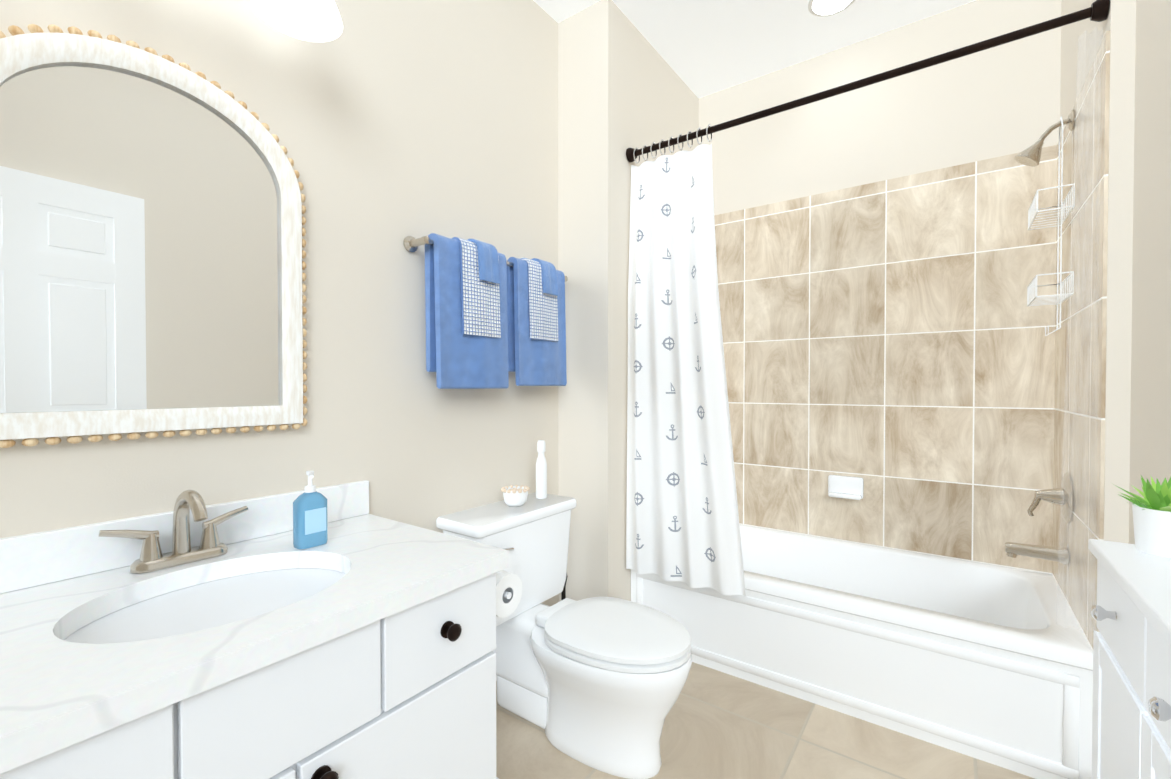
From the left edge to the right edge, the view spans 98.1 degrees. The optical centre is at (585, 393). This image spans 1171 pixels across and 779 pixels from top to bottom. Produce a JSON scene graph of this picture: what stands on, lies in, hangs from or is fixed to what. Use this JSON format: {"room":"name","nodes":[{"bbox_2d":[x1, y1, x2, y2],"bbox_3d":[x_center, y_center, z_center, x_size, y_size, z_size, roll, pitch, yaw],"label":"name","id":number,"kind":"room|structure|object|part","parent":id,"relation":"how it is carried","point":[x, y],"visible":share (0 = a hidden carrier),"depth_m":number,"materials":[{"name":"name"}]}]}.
{"room":"bathroom","nodes":[
{"label":"bathroom","id":0,"kind":"room"},
{"bbox_2d":[0,0,558,605],"bbox_3d":[-0.457,-0.263,1.919,0.120,2.760,3.060,1,1,36],"label":"wall","id":1,"kind":"structure","parent":0,"point":[392,124],"depth_m":1.55,"materials":[{"name":"beige paint"}]},
{"bbox_2d":[0,24,306,447],"bbox_3d":[-0.937,-0.325,1.118,0.035,0.848,0.623,1,1,36],"label":"mirror","id":2,"kind":"object","parent":1,"relation":"attached to","point":[152,241],"visible":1,"depth_m":1.09,"materials":[{"name":"white wood"}]},
{"bbox_2d":[251,0,342,41],"bbox_3d":[-0.835,-1.016,1.060,0.259,0.231,0.612,1,1,36],"label":"sconce","id":3,"kind":"object","parent":1,"relation":"attached to","point":[314,20],"visible":1,"depth_m":1.22,"materials":[{"name":"white glass"}]},
{"bbox_2d":[403,233,567,388],"bbox_3d":[-0.307,-0.277,1.904,0.136,0.520,0.761,1,1,36],"label":"towel rail","id":4,"kind":"object","parent":1,"relation":"attached to","point":[494,317],"visible":1,"depth_m":1.78,"materials":[{"name":"blue fabric"}]},
{"bbox_2d":[558,0,698,601],"bbox_3d":[0.292,-0.272,2.623,0.267,2.760,1.042,1,1,36],"label":"wall","id":5,"kind":"structure","parent":0,"point":[622,86],"depth_m":2.20,"materials":[{"name":"beige paint"}]},
{"bbox_2d":[626,0,1108,163],"bbox_3d":[0.800,-1.039,1.808,1.496,0.074,0.058,1,1,36],"label":"rail","id":6,"kind":"object","parent":5,"relation":"attached to","point":[1097,10],"visible":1,"depth_m":1.66,"materials":[{"name":"black metal"}]},
{"bbox_2d":[626,144,745,596],"bbox_3d":[0.398,-0.117,2.073,0.528,1.775,0.092,1,1,36],"label":"shower curtain","id":7,"kind":"object","parent":6,"relation":"hanging from","point":[682,521],"visible":0.98,"depth_m":2.08,"materials":[{"name":"fabric"}]},
{"bbox_2d":[1056,28,1102,631],"bbox_3d":[1.377,-0.166,1.416,0.080,1.660,0.024,1,1,36],"label":"curtain liner","id":8,"kind":"object","parent":6,"relation":"hanging from","point":[1065,531],"visible":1,"depth_m":1.41,"materials":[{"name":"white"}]},
{"bbox_2d":[533,0,975,97],"bbox_3d":[0.326,-1.675,1.335,2.053,0.080,3.060,1,1,36],"label":"ceiling","id":9,"kind":"structure","parent":0,"point":[702,48],"depth_m":2.29,"materials":[{"name":"white paint"}]},
{"bbox_2d":[808,0,854,16],"bbox_3d":[1.032,-1.641,2.121,0.190,0.008,0.190,1,1,36],"label":"recessed light","id":10,"kind":"object","parent":9,"relation":"in","point":[822,8],"visible":1,"depth_m":2.15,"materials":[{"name":"white"}]},
{"bbox_2d":[496,662,1034,778],"bbox_3d":[0.326,1.155,1.370,2.053,0.060,3.060,1,1,36],"label":"floor","id":11,"kind":"structure","parent":0,"point":[719,724],"depth_m":1.61,"materials":[{"name":"tile"}]},
{"bbox_2d":[0,480,508,778],"bbox_3d":[-0.694,0.668,0.979,0.609,0.924,0.942,1,1,36],"label":"bathroom vanity","id":12,"kind":"object","parent":11,"relation":"on","point":[191,636],"visible":1,"depth_m":0.93,"materials":[{"name":"white"}]},
{"bbox_2d":[98,490,247,573],"bbox_3d":[-0.786,0.378,1.040,0.293,0.346,0.263,1,1,36],"label":"faucet","id":13,"kind":"object","parent":12,"relation":"on","point":[212,556],"depth_m":1.09,"materials":[{"name":"silver metal"}]},
{"bbox_2d":[293,471,327,548],"bbox_3d":[-0.658,0.276,1.220,0.060,0.179,0.069,1,1,36],"label":"soap bottle","id":14,"kind":"object","parent":12,"relation":"on","point":[310,522],"visible":1,"depth_m":1.20,"materials":[{"name":"blue plastic"}]},
{"bbox_2d":[496,570,521,778],"bbox_3d":[-0.284,0.797,1.382,0.215,0.655,0.170,1,1,36],"label":"toilet paper stand","id":15,"kind":"object","parent":11,"relation":"on","point":[508,591],"visible":0.12,"depth_m":1.32,"materials":[{"name":"white"}]},
{"bbox_3d":[-0.284,0.820,1.382,0.215,0.609,0.170,1,1,36],"label":"frame","id":16,"kind":"part","parent":15,"relation":"part of","materials":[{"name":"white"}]},
{"bbox_2d":[436,492,691,778],"bbox_3d":[-0.032,0.768,1.675,0.800,0.706,0.518,1,1,36],"label":"toilet","id":17,"kind":"object","parent":11,"relation":"on","point":[597,683],"visible":0.88,"depth_m":1.57,"materials":[{"name":"white ceramic"}]},
{"bbox_3d":[-0.267,0.588,1.842,0.220,0.350,0.518,1,1,36],"label":"tank","id":18,"kind":"part","parent":17,"relation":"part of","materials":[{"name":"white ceramic"}]},
{"bbox_2d":[501,485,529,506],"bbox_3d":[-0.258,0.379,1.870,0.107,0.065,0.103,1,1,36],"label":"shell bowl","id":19,"kind":"object","parent":17,"relation":"on","point":[515,496],"visible":1,"depth_m":1.84,"materials":[{"name":"white ceramic"}]},
{"bbox_2d":[536,440,546,498],"bbox_3d":[-0.173,0.297,1.986,0.044,0.226,0.044,1,1,36],"label":"spray bottle","id":20,"kind":"object","parent":17,"relation":"on","point":[541,477],"visible":1,"depth_m":1.97,"materials":[{"name":"white plastic"}]},
{"bbox_3d":[0.085,0.739,1.589,0.500,0.050,0.364,1,1,36],"label":"seat","id":21,"kind":"part","parent":17,"relation":"part of","materials":[{"name":"white plastic"}]},
{"bbox_2d":[561,575,567,599],"bbox_3d":[-0.093,0.847,2.146,0.110,0.535,0.110,1,1,36],"label":"toilet brush","id":22,"kind":"object","parent":11,"relation":"on","point":[563,594],"visible":0.06,"depth_m":2.14,"materials":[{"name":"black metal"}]},
{"bbox_2d":[631,524,1092,778],"bbox_3d":[1.017,0.912,2.133,1.496,0.405,0.750,1,1,36],"label":"bathtub","id":23,"kind":"object","parent":11,"relation":"on","point":[990,663],"visible":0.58,"depth_m":1.76,"materials":[{"name":"white ceramic"}]},
{"bbox_2d":[1088,539,1170,778],"bbox_3d":[0.909,0.722,0.770,0.164,0.820,0.700,1,1,36],"label":"base cabinet","id":24,"kind":"object","parent":11,"relation":"on","point":[1131,713],"visible":1,"depth_m":0.87,"materials":[{"name":"white wood"}]},
{"bbox_2d":[1113,475,1170,558],"bbox_3d":[1.112,0.232,0.968,0.144,0.153,0.148,1,1,36],"label":"plant pot","id":25,"kind":"object","parent":24,"relation":"on","point":[1151,509],"visible":1,"depth_m":0.97,"materials":[{"name":"white"}]},
{"bbox_3d":[1.110,0.264,0.977,0.082,0.088,0.082,1,1,36],"label":"pot","id":26,"kind":"part","parent":25,"relation":"part of","materials":[{"name":"white ceramic"}]},
{"bbox_2d":[698,0,1061,214],"bbox_3d":[1.278,-0.270,2.478,1.500,2.760,0.120,1,1,36],"label":"wall","id":27,"kind":"structure","parent":0,"point":[999,101],"depth_m":2.30,"materials":[{"name":"beige paint"}]},
{"bbox_2d":[714,145,1056,573],"bbox_3d":[1.240,-0.119,2.428,1.500,1.710,0.008,1,1,36],"label":"wall tile","id":28,"kind":"structure","parent":27,"relation":"attached to","point":[890,343],"depth_m":2.29,"materials":[{"name":"beige tile"}]},
{"bbox_2d":[828,475,863,499],"bbox_3d":[1.229,0.446,2.406,0.150,0.100,0.050,1,1,36],"label":"soap dish","id":29,"kind":"object","parent":28,"relation":"attached to","point":[846,487],"visible":0.98,"depth_m":2.41,"materials":[{"name":"white ceramic"}]},
{"bbox_2d":[1060,0,1135,542],"bbox_3d":[1.672,-0.260,1.705,0.046,2.760,0.910,1,1,36],"label":"wall","id":30,"kind":"structure","parent":0,"point":[1119,23],"depth_m":1.34,"materials":[{"name":"beige paint"}]},
{"bbox_2d":[1052,31,1109,649],"bbox_3d":[1.614,-0.109,1.673,0.008,1.710,0.778,1,1,36],"label":"wall tile","id":31,"kind":"structure","parent":30,"relation":"attached to","point":[1062,355],"depth_m":1.54,"materials":[{"name":"beige tile"}]},
{"bbox_2d":[1005,472,1072,564],"bbox_3d":[1.577,0.428,1.777,0.165,0.317,0.170,1,1,36],"label":"tub faucet","id":32,"kind":"object","parent":31,"relation":"attached to","point":[1013,549],"visible":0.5,"depth_m":1.74,"materials":[{"name":"silver metal"}]},
{"bbox_2d":[1015,110,1074,166],"bbox_3d":[1.583,-0.873,1.756,0.150,0.160,0.078,1,1,36],"label":"shower head","id":33,"kind":"object","parent":31,"relation":"attached to","point":[1030,156],"visible":1,"depth_m":1.75},
{"bbox_2d":[1027,116,1074,335],"bbox_3d":[1.598,-0.571,1.749,0.092,0.744,0.244,1,1,36],"label":"caddy","id":34,"kind":"object","parent":33,"relation":"hanging from","point":[1031,286],"visible":0.96,"depth_m":1.73,"materials":[{"name":"white metal"}]},
{"bbox_2d":[1129,0,1170,543],"bbox_3d":[1.109,-0.248,0.786,0.120,2.760,3.060,1,1,36],"label":"wall","id":35,"kind":"structure","parent":0,"point":[1150,435],"depth_m":1.20,"materials":[{"name":"beige paint"}]}
]}

